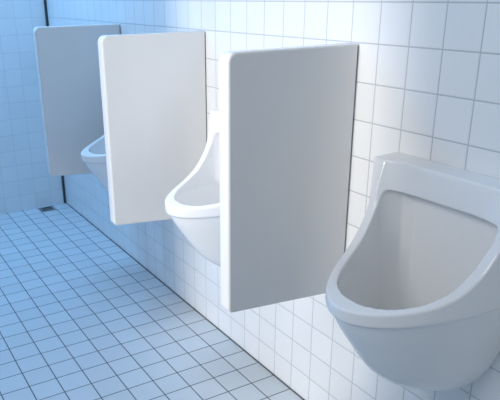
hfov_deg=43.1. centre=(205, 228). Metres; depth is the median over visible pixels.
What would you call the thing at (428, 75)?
wall
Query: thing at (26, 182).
wall
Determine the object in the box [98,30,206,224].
panel
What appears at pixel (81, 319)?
floor
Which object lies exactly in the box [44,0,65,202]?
trim
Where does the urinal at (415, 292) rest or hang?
attached to the wall at (428, 75)
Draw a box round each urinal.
[81,135,107,190]
[165,109,219,265]
[325,152,499,390]
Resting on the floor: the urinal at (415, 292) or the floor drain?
the floor drain
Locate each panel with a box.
[33,23,120,175]
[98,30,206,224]
[219,43,357,312]
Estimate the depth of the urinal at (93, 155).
2.65 m
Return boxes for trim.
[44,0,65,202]
[66,202,304,399]
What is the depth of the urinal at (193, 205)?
2.10 m
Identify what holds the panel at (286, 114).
attached to the wall at (428, 75)
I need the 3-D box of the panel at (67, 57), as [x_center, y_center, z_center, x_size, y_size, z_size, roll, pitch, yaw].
[-0.577,-0.595,2.989,0.403,0.712,0.046,-12,23,-28]
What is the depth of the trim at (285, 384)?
2.74 m
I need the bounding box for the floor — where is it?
[0,203,301,399]
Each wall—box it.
[0,0,63,213]
[46,0,499,399]
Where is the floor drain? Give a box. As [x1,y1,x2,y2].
[38,206,55,211]

